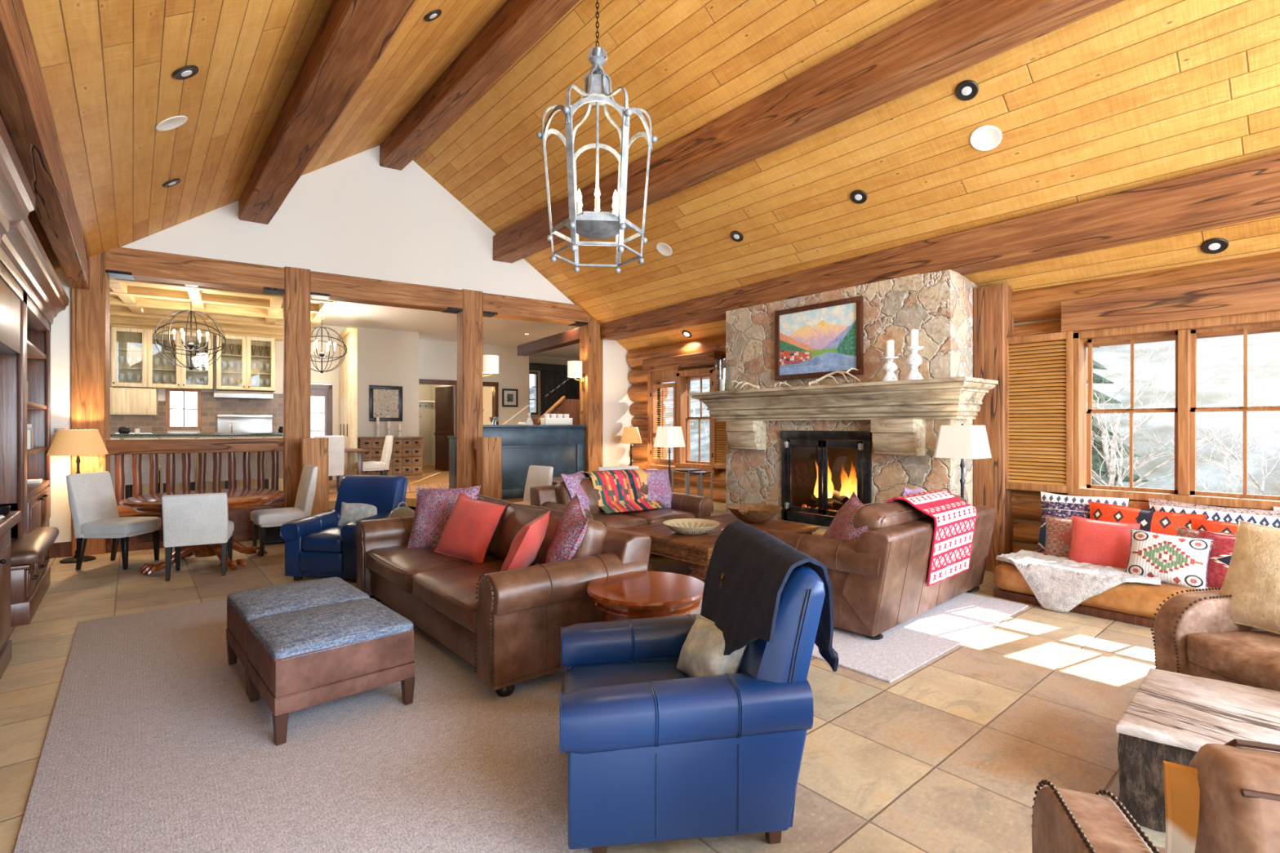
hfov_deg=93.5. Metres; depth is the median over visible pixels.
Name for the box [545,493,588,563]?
throw pillow
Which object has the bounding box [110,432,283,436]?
island countertop
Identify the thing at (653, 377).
trim
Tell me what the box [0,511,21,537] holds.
countertop
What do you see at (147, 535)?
air vent
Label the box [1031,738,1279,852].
armchair
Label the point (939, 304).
stone chimney
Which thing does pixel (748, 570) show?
throw
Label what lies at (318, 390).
door
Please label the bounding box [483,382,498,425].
door frame
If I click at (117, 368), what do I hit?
shelf
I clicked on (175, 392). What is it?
bare tree
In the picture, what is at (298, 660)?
ottoman
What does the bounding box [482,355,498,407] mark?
lamp
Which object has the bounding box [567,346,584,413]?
lamp
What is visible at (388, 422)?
candle
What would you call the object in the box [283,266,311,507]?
timber post
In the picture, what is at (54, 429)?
thermostat
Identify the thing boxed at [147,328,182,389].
upper cabinet
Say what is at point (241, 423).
range
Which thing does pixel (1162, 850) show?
seat cushion
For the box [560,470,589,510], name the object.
throw pillow
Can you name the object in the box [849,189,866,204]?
recessed light
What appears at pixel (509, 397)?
artwork
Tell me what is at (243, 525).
trim
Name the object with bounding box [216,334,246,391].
upper cabinet
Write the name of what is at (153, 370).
shelf
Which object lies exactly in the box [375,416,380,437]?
candlestick
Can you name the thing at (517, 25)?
ceiling beam
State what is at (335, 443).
dining chair
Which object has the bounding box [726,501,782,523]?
wooden bowl
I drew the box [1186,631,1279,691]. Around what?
seat cushion
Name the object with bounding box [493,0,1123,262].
ceiling beam
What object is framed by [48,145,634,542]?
wall
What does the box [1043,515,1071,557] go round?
throw pillow
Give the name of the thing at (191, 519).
dining chair
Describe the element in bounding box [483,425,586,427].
countertop
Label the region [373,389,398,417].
artwork
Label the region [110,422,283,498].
kitchen island
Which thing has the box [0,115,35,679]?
media cabinet
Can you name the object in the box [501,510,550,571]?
throw pillow
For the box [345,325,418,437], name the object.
wall
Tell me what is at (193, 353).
shelf
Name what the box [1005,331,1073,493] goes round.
louvered shutter
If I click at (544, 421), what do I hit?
tray
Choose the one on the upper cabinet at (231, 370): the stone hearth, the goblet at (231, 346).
the goblet at (231, 346)
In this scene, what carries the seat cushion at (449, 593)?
on the leather sofa at (506, 624)
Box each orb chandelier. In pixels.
[154,301,226,369]
[311,315,346,373]
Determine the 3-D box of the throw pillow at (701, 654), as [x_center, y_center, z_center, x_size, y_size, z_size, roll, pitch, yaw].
[0.282,0.924,2.426,0.171,0.262,0.416,0,0,-28]
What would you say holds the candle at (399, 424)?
on the candlestick at (399, 424)
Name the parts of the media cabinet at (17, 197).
knob, door, crown moulding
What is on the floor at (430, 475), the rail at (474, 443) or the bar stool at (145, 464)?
the bar stool at (145, 464)
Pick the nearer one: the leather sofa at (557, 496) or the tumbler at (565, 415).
the leather sofa at (557, 496)
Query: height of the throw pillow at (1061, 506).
0.585 m
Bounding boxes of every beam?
[0,0,89,289]
[105,246,284,295]
[238,0,416,224]
[310,271,462,313]
[379,0,579,170]
[482,293,587,326]
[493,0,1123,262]
[517,327,579,355]
[600,153,1279,340]
[642,350,721,371]
[1061,271,1279,332]
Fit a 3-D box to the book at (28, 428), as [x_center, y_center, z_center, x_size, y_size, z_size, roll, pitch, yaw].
[-6.024,0.114,5.822,0.190,0.212,0.026,0,0,-40]
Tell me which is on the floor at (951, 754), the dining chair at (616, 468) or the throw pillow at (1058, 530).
the dining chair at (616, 468)
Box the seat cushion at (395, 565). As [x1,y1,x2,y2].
[367,544,501,591]
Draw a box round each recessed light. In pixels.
[162,178,181,187]
[172,65,199,79]
[423,9,441,21]
[681,330,691,337]
[729,231,743,241]
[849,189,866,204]
[955,80,978,100]
[1200,237,1228,253]
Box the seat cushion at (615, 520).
[592,512,648,528]
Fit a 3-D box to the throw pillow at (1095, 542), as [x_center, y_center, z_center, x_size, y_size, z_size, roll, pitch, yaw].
[3.879,0.993,5.042,0.195,0.437,0.478,0,0,-42]
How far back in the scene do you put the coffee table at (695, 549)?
5.69 m
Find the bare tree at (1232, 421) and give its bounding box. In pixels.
[1195,421,1279,495]
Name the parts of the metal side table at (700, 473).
leg, leg, leg, leg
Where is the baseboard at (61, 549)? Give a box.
[48,541,71,558]
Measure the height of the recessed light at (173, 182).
0.104 m
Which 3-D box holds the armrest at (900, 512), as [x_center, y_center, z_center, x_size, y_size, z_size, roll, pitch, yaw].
[1.929,0.819,4.683,0.870,0.472,0.343,0,0,-42]
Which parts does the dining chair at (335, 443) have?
leg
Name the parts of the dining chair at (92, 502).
leg, backrest, leg, seat, leg, leg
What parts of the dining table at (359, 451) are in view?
leg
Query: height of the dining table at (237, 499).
0.754 m
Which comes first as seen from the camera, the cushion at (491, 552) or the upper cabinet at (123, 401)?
the cushion at (491, 552)
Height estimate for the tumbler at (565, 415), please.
0.170 m
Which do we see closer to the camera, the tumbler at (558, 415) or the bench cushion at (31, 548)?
the bench cushion at (31, 548)
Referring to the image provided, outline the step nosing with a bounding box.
[503,498,523,502]
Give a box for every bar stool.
[110,438,119,485]
[123,438,160,498]
[161,437,195,493]
[197,437,228,488]
[232,437,262,488]
[264,437,283,488]
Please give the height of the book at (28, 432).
0.188 m
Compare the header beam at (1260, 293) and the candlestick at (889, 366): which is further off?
the candlestick at (889, 366)
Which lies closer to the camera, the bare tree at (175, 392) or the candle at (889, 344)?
the candle at (889, 344)
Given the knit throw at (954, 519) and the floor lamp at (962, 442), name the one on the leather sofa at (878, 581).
the knit throw at (954, 519)
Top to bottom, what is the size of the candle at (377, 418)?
0.172 m
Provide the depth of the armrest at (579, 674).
2.50 m
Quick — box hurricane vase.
[715,358,729,391]
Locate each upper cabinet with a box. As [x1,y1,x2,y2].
[110,387,158,415]
[111,326,149,388]
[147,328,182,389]
[181,332,213,390]
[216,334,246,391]
[246,336,275,391]
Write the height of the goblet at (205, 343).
0.230 m
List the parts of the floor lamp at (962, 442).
lamp shade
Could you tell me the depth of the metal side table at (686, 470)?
8.67 m
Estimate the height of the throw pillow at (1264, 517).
0.570 m
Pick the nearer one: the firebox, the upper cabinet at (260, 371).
the firebox
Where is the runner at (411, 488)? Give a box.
[406,483,448,493]
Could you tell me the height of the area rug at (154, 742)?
0.014 m
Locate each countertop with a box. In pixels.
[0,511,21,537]
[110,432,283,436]
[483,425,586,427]
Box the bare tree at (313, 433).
[311,396,324,437]
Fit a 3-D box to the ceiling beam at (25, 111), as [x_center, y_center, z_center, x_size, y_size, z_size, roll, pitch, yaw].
[-2.076,-1.810,1.726,0.178,0.437,13.914,0,0,-40]
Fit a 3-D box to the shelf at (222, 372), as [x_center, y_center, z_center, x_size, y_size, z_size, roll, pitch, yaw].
[-8.323,-1.089,12.264,0.460,0.018,0.310,0,0,-34]
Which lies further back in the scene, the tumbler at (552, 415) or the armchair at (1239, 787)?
the tumbler at (552, 415)
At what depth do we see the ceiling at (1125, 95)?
5.37 m
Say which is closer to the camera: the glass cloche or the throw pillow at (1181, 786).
the throw pillow at (1181, 786)
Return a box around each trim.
[106,506,284,553]
[644,365,724,475]
[1073,495,1273,511]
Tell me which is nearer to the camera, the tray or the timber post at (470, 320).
the timber post at (470, 320)
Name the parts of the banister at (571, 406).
handrail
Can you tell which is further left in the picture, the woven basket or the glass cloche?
the glass cloche
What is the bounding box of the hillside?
[529,386,534,394]
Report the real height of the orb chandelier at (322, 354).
1.190 m
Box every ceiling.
[22,0,1279,351]
[109,277,337,343]
[318,301,579,358]
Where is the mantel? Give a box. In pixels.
[687,376,998,456]
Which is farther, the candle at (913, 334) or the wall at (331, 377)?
the wall at (331, 377)
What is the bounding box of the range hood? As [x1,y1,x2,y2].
[213,390,273,399]
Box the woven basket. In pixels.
[662,518,719,534]
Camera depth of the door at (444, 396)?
16.25 m
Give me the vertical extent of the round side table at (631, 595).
0.586 m
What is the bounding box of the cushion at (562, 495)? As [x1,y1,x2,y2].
[555,477,617,514]
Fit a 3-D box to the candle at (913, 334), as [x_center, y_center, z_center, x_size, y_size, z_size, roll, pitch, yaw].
[2.752,-0.890,6.045,0.084,0.190,0.084,0,0,-40]
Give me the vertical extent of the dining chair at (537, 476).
0.970 m
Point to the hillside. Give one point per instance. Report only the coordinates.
(531, 389)
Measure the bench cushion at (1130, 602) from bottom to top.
0.321 m
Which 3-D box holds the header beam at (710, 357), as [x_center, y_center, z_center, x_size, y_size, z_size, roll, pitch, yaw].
[0.658,-1.069,9.976,0.165,0.205,1.710,0,0,-40]
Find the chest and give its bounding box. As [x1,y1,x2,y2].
[357,436,423,479]
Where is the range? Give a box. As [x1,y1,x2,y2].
[217,414,272,432]
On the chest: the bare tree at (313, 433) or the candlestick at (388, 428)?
the candlestick at (388, 428)
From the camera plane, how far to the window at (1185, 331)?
5.22 m
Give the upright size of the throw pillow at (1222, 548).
0.422 m
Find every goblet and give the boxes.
[163,339,167,351]
[171,340,175,351]
[203,342,208,353]
[229,343,233,355]
[237,344,241,355]
[251,345,255,355]
[258,346,262,356]
[266,346,270,356]
[488,417,496,425]
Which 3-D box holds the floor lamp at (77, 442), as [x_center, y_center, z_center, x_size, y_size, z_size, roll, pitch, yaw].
[-6.287,0.759,6.733,0.510,1.482,0.510,0,0,-40]
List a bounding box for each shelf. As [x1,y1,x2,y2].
[116,348,142,352]
[116,367,142,370]
[152,350,176,354]
[152,368,176,372]
[186,352,208,355]
[186,370,208,373]
[221,354,242,357]
[221,371,242,374]
[250,355,271,359]
[250,373,271,375]
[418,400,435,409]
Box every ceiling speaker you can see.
[155,115,187,130]
[656,242,672,256]
[969,124,1002,151]
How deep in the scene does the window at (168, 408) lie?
11.96 m
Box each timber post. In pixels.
[70,251,110,556]
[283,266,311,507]
[457,288,483,488]
[579,315,603,471]
[973,283,1013,571]
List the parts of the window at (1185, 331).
sash, sash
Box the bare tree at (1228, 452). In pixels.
[1160,333,1279,495]
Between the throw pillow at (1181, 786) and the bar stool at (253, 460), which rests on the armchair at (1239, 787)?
the throw pillow at (1181, 786)
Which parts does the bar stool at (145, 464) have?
leg, leg, leg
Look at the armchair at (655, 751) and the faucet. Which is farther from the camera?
the faucet
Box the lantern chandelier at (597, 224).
[536,0,657,273]
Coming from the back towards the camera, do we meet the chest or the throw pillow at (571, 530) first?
the chest
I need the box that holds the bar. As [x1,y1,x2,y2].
[483,425,586,499]
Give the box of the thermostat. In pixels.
[50,426,69,435]
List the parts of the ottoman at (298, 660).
leg, leg, panel, leg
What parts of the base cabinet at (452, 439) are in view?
panel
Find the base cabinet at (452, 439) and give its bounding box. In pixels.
[447,435,457,488]
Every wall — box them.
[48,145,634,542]
[109,324,345,479]
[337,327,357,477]
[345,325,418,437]
[418,338,579,435]
[418,384,492,466]
[626,251,1279,552]
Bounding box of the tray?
[540,417,573,425]
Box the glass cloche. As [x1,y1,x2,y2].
[386,501,414,518]
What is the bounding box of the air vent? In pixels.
[134,528,163,539]
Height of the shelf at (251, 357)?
0.018 m
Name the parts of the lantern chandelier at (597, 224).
chain, stem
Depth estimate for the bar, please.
10.23 m
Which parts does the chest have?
drawer, drawer, drawer, drawer, drawer, drawer, drawer, drawer, drawer, drawer, drawer, drawer, drawer, drawer, drawer, drawer, drawer, drawer, drawer, drawer, drawer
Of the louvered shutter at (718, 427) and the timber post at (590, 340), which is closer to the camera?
the louvered shutter at (718, 427)
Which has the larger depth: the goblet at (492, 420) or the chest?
the chest
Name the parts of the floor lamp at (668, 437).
lamp shade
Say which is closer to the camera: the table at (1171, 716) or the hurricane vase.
the table at (1171, 716)
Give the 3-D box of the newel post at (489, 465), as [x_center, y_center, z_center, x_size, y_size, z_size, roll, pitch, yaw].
[-2.308,0.833,9.202,0.304,1.335,0.306,0,0,-34]
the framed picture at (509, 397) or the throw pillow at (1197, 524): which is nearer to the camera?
the throw pillow at (1197, 524)
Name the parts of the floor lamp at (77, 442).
lamp shade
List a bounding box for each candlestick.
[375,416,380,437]
[386,421,391,435]
[397,423,401,436]
[880,340,899,381]
[904,328,924,380]
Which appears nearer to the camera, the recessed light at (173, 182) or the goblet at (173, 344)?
the recessed light at (173, 182)
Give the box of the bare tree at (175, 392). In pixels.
[170,391,197,426]
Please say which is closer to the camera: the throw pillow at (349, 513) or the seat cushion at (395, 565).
the seat cushion at (395, 565)
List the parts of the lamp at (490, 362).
lamp shade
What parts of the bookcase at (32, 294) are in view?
door, crown moulding, shelf, shelf, shelf, door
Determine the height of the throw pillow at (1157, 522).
0.515 m
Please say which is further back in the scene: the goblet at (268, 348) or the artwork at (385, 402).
the artwork at (385, 402)
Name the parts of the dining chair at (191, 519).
leg, leg, backrest, leg, leg, seat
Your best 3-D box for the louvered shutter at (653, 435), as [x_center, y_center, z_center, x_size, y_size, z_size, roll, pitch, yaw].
[0.394,-0.050,10.278,0.048,1.360,0.632,0,0,-40]
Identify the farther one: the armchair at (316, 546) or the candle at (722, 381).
the candle at (722, 381)
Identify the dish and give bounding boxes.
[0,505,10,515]
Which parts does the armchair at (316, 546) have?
leg, arm panel, arm panel, backrest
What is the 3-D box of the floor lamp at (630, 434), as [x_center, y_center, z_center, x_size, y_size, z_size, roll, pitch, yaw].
[-0.157,0.747,10.460,0.380,1.507,0.380,0,0,-40]
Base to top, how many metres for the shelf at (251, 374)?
0.018 m
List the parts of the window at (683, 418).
sash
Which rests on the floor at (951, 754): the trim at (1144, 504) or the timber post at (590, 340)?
the timber post at (590, 340)
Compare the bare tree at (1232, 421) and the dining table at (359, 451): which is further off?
the dining table at (359, 451)
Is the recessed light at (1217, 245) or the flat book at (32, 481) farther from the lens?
the flat book at (32, 481)
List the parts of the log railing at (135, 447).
rail, rail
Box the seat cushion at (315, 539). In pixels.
[302,525,343,552]
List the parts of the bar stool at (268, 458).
leg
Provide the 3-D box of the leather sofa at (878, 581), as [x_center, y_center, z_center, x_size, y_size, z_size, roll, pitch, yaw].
[2.084,1.029,5.100,2.139,0.914,1.058,0,0,-42]
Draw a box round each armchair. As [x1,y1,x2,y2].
[280,475,407,582]
[559,564,825,852]
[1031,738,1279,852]
[1151,586,1279,691]
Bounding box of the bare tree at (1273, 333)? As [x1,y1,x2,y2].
[1156,333,1279,415]
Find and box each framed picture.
[368,385,402,421]
[502,388,518,407]
[774,295,863,380]
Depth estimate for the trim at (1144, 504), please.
5.36 m
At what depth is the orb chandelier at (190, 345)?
9.87 m
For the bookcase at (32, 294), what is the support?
on the floor at (951, 754)
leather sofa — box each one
[354,494,651,697]
[529,477,713,528]
[765,493,996,639]
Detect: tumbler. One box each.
[543,413,550,417]
[550,413,556,417]
[556,413,563,417]
[563,413,568,417]
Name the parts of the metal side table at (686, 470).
leg, leg, leg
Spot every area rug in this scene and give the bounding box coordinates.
[13,580,592,852]
[652,559,1028,683]
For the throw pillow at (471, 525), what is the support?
on the leather sofa at (506, 624)
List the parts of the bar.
panel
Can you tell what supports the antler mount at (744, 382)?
on the mantel
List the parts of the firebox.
fire door, fire door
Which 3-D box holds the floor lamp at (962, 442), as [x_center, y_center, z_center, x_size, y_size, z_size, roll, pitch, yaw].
[3.014,0.737,5.626,0.387,1.527,0.387,0,0,-40]
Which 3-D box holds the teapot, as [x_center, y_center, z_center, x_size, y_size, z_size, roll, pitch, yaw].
[-7.473,0.050,8.721,0.140,0.100,0.136,0,0,-40]
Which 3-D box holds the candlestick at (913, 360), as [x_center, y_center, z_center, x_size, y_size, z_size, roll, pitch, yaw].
[2.752,-0.720,6.045,0.180,0.530,0.180,0,0,-40]
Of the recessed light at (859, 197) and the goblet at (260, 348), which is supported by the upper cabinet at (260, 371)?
the goblet at (260, 348)
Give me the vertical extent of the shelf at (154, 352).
0.018 m
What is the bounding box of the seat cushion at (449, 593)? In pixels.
[412,560,504,631]
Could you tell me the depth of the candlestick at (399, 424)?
13.78 m
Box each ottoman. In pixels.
[226,577,369,696]
[246,597,414,746]
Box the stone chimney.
[725,269,977,526]
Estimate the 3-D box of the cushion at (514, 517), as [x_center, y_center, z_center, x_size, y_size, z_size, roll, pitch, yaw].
[-0.660,0.815,4.256,0.346,0.476,1.120,0,0,-40]
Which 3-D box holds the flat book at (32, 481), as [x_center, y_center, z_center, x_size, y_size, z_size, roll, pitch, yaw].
[-6.362,0.575,6.278,0.160,0.030,0.200,0,0,-40]
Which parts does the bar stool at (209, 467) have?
leg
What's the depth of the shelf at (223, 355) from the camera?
12.25 m
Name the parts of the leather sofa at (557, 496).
arm, arm, arm, arm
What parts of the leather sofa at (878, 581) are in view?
arm, leg, leg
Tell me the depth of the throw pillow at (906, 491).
5.23 m
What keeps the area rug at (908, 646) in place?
on the floor at (951, 754)
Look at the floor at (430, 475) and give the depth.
13.01 m
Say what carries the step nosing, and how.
attached to the floor at (430, 475)
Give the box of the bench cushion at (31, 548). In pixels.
[10,526,58,565]
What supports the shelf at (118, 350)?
attached to the upper cabinet at (129, 346)
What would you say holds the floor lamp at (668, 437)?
on the floor at (951, 754)
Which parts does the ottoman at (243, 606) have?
leg, panel, leg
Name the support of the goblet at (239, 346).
on the upper cabinet at (231, 370)
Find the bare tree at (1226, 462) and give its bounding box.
[1168,374,1279,493]
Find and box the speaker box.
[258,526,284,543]
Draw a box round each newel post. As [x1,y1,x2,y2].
[300,437,328,515]
[476,436,502,499]
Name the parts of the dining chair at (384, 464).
seat, backrest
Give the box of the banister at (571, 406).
[525,395,579,425]
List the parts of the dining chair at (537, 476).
seat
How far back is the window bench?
4.59 m
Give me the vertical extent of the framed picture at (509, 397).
0.500 m
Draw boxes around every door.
[311,384,332,479]
[418,378,457,471]
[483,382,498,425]
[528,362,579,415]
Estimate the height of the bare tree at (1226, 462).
3.252 m
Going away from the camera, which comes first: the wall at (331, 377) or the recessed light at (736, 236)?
the recessed light at (736, 236)
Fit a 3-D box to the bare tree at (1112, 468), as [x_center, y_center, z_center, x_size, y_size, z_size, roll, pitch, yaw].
[6.959,-0.029,9.425,4.168,4.472,2.775,0,0,18]
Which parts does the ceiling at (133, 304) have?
crown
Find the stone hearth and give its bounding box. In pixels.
[710,502,828,537]
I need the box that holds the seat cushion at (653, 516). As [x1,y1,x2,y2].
[618,507,695,524]
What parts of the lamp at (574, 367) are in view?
lamp shade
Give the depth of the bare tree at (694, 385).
17.18 m
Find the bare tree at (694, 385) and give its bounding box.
[693,385,709,439]
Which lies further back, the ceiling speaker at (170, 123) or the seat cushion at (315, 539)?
the seat cushion at (315, 539)
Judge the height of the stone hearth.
0.325 m
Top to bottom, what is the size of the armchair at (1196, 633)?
0.862 m
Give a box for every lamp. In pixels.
[46,428,108,563]
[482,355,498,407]
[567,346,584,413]
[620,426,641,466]
[653,425,685,482]
[933,423,991,590]
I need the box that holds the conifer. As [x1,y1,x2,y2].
[1086,346,1148,486]
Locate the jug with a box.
[278,426,283,432]
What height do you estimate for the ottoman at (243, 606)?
0.474 m
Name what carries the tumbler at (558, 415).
in the caddy
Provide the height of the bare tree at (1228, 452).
4.603 m
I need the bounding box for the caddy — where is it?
[540,410,573,425]
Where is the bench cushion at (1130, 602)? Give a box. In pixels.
[993,550,1220,628]
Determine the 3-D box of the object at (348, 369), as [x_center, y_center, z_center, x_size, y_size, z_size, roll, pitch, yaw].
[-6.222,-0.400,12.777,0.200,3.200,1.460,0,0,-34]
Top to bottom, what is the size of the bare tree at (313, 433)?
3.440 m
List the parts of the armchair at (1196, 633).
nailhead trim, nailhead trim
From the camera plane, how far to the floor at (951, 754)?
3.11 m
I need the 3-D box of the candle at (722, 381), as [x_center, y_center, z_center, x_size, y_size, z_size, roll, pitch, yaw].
[1.096,-0.546,8.011,0.072,0.157,0.071,0,0,-40]
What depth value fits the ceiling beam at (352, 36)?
4.91 m
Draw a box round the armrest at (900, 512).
[853,499,928,530]
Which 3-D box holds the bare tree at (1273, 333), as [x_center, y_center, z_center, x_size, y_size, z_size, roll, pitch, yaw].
[10.365,-0.013,7.413,5.150,4.443,3.580,0,0,11]
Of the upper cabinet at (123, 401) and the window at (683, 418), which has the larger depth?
the upper cabinet at (123, 401)
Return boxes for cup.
[134,428,139,433]
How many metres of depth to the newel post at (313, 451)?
7.79 m
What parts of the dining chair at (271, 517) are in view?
leg, leg, seat, backrest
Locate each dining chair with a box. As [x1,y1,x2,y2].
[66,471,161,569]
[161,493,234,581]
[250,464,318,556]
[313,435,344,491]
[355,435,393,475]
[514,465,553,505]
[597,465,639,471]
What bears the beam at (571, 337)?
attached to the timber post at (590, 340)
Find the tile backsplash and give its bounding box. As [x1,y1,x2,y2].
[110,391,283,433]
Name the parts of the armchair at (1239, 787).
nailhead trim, arm, nailhead trim, backrest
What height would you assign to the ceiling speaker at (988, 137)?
0.140 m
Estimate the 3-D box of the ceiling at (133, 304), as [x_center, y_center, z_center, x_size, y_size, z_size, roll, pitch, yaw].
[-7.981,-2.040,9.675,5.260,0.420,5.050,0,0,-34]
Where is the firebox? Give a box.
[780,430,872,526]
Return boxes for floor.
[0,539,1165,852]
[328,465,523,509]
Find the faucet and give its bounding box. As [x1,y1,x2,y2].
[230,422,232,432]
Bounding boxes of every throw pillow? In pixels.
[337,502,377,525]
[407,484,480,547]
[434,492,506,564]
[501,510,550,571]
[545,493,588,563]
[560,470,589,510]
[644,469,672,508]
[676,613,746,677]
[822,491,881,542]
[899,486,924,496]
[1036,491,1128,552]
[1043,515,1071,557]
[1068,515,1140,568]
[1089,501,1206,535]
[1124,527,1213,589]
[1148,497,1279,528]
[1162,760,1199,852]
[1176,526,1236,537]
[1191,518,1238,533]
[1198,529,1235,588]
[1219,520,1279,634]
[1273,506,1279,511]
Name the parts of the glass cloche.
handle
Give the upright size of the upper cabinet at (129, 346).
1.100 m
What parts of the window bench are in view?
drawer, pull, drawer, drawer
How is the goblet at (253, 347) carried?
on the upper cabinet at (260, 371)
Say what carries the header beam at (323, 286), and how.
attached to the wall at (354, 215)
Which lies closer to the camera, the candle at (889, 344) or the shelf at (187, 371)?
the candle at (889, 344)
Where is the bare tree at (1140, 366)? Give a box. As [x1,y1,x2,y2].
[1086,341,1240,484]
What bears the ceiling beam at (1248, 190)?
attached to the ceiling at (1125, 95)
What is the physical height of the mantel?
0.757 m
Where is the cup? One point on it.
(136, 430)
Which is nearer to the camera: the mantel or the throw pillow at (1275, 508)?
the throw pillow at (1275, 508)
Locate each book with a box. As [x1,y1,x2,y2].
[26,423,32,448]
[26,426,31,448]
[26,430,31,448]
[26,479,42,484]
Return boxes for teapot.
[118,426,130,433]
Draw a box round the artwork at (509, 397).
[506,394,513,401]
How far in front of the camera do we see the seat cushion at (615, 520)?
6.57 m
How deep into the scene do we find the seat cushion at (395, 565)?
4.53 m
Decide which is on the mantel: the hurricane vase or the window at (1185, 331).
the hurricane vase
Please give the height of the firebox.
1.120 m
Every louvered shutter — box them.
[649,382,675,464]
[711,369,725,469]
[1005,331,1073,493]
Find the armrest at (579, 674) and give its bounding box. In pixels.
[559,660,690,755]
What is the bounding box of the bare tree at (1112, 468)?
[1086,336,1278,487]
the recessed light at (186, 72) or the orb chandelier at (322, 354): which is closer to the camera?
the recessed light at (186, 72)
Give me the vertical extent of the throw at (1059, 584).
0.366 m
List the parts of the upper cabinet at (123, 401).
door, door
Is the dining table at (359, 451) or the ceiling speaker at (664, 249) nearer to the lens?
the ceiling speaker at (664, 249)
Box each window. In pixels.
[165,388,201,429]
[528,372,537,414]
[675,367,715,469]
[1066,311,1279,510]
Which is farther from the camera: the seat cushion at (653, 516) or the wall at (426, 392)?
the wall at (426, 392)
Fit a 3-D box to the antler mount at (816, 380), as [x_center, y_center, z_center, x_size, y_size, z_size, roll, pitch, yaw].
[2.188,-0.553,6.709,0.634,0.184,0.288,0,0,41]
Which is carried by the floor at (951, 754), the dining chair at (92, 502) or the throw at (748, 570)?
the dining chair at (92, 502)
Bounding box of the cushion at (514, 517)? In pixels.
[494,503,607,566]
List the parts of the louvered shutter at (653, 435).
tilt rod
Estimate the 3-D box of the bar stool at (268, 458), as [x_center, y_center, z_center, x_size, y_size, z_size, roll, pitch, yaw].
[-5.502,0.680,9.157,0.370,1.040,0.455,0,0,-34]
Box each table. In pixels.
[120,488,284,574]
[344,448,369,475]
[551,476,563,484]
[586,571,704,621]
[622,513,818,582]
[671,468,702,496]
[686,471,712,500]
[1115,668,1279,831]
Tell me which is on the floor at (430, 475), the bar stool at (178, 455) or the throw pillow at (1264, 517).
the bar stool at (178, 455)
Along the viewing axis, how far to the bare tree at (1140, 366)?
11.28 m
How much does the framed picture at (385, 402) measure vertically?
0.820 m
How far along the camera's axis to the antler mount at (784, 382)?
7.24 m
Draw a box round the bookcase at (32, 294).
[0,217,69,563]
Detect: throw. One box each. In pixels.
[580,468,665,513]
[700,520,838,671]
[885,489,977,586]
[995,549,1160,613]
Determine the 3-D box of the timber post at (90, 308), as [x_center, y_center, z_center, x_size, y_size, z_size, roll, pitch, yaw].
[-6.513,-0.300,7.138,0.308,3.600,0.328,0,0,-34]
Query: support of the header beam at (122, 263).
attached to the wall at (354, 215)
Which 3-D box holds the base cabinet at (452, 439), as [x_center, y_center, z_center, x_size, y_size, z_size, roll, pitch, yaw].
[-3.147,0.690,11.427,0.860,1.020,0.530,0,0,-34]
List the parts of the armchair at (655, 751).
leg, arm panel, arm panel, leg, backrest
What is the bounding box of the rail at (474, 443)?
[472,441,476,449]
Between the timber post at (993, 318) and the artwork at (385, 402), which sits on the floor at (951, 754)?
the timber post at (993, 318)
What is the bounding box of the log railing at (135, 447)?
[106,438,284,516]
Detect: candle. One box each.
[376,416,379,424]
[386,421,390,427]
[398,423,401,430]
[720,379,724,391]
[885,340,893,356]
[909,328,918,346]
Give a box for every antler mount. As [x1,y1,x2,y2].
[731,380,759,390]
[769,381,791,388]
[808,367,860,386]
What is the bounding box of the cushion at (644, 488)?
[621,484,648,512]
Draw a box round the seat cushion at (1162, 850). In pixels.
[1155,845,1164,852]
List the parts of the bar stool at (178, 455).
leg, leg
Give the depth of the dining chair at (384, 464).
11.95 m
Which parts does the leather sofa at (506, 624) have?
nailhead trim, arm, leg, arm, arm, leg, nailhead trim, arm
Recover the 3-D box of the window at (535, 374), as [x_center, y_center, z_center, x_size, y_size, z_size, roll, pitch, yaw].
[-3.502,-1.050,19.006,0.540,1.340,0.150,0,0,-34]
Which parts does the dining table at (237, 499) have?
leg, leg, leg, leg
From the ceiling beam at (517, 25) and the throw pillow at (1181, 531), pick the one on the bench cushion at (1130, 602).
the throw pillow at (1181, 531)
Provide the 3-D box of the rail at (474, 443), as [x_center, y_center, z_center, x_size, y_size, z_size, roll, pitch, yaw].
[-2.540,0.300,9.420,0.103,0.123,0.303,0,0,-26]
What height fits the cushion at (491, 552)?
0.472 m
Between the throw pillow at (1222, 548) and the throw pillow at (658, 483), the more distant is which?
the throw pillow at (658, 483)
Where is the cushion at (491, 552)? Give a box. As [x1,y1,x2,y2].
[475,494,514,557]
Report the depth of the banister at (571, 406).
15.35 m

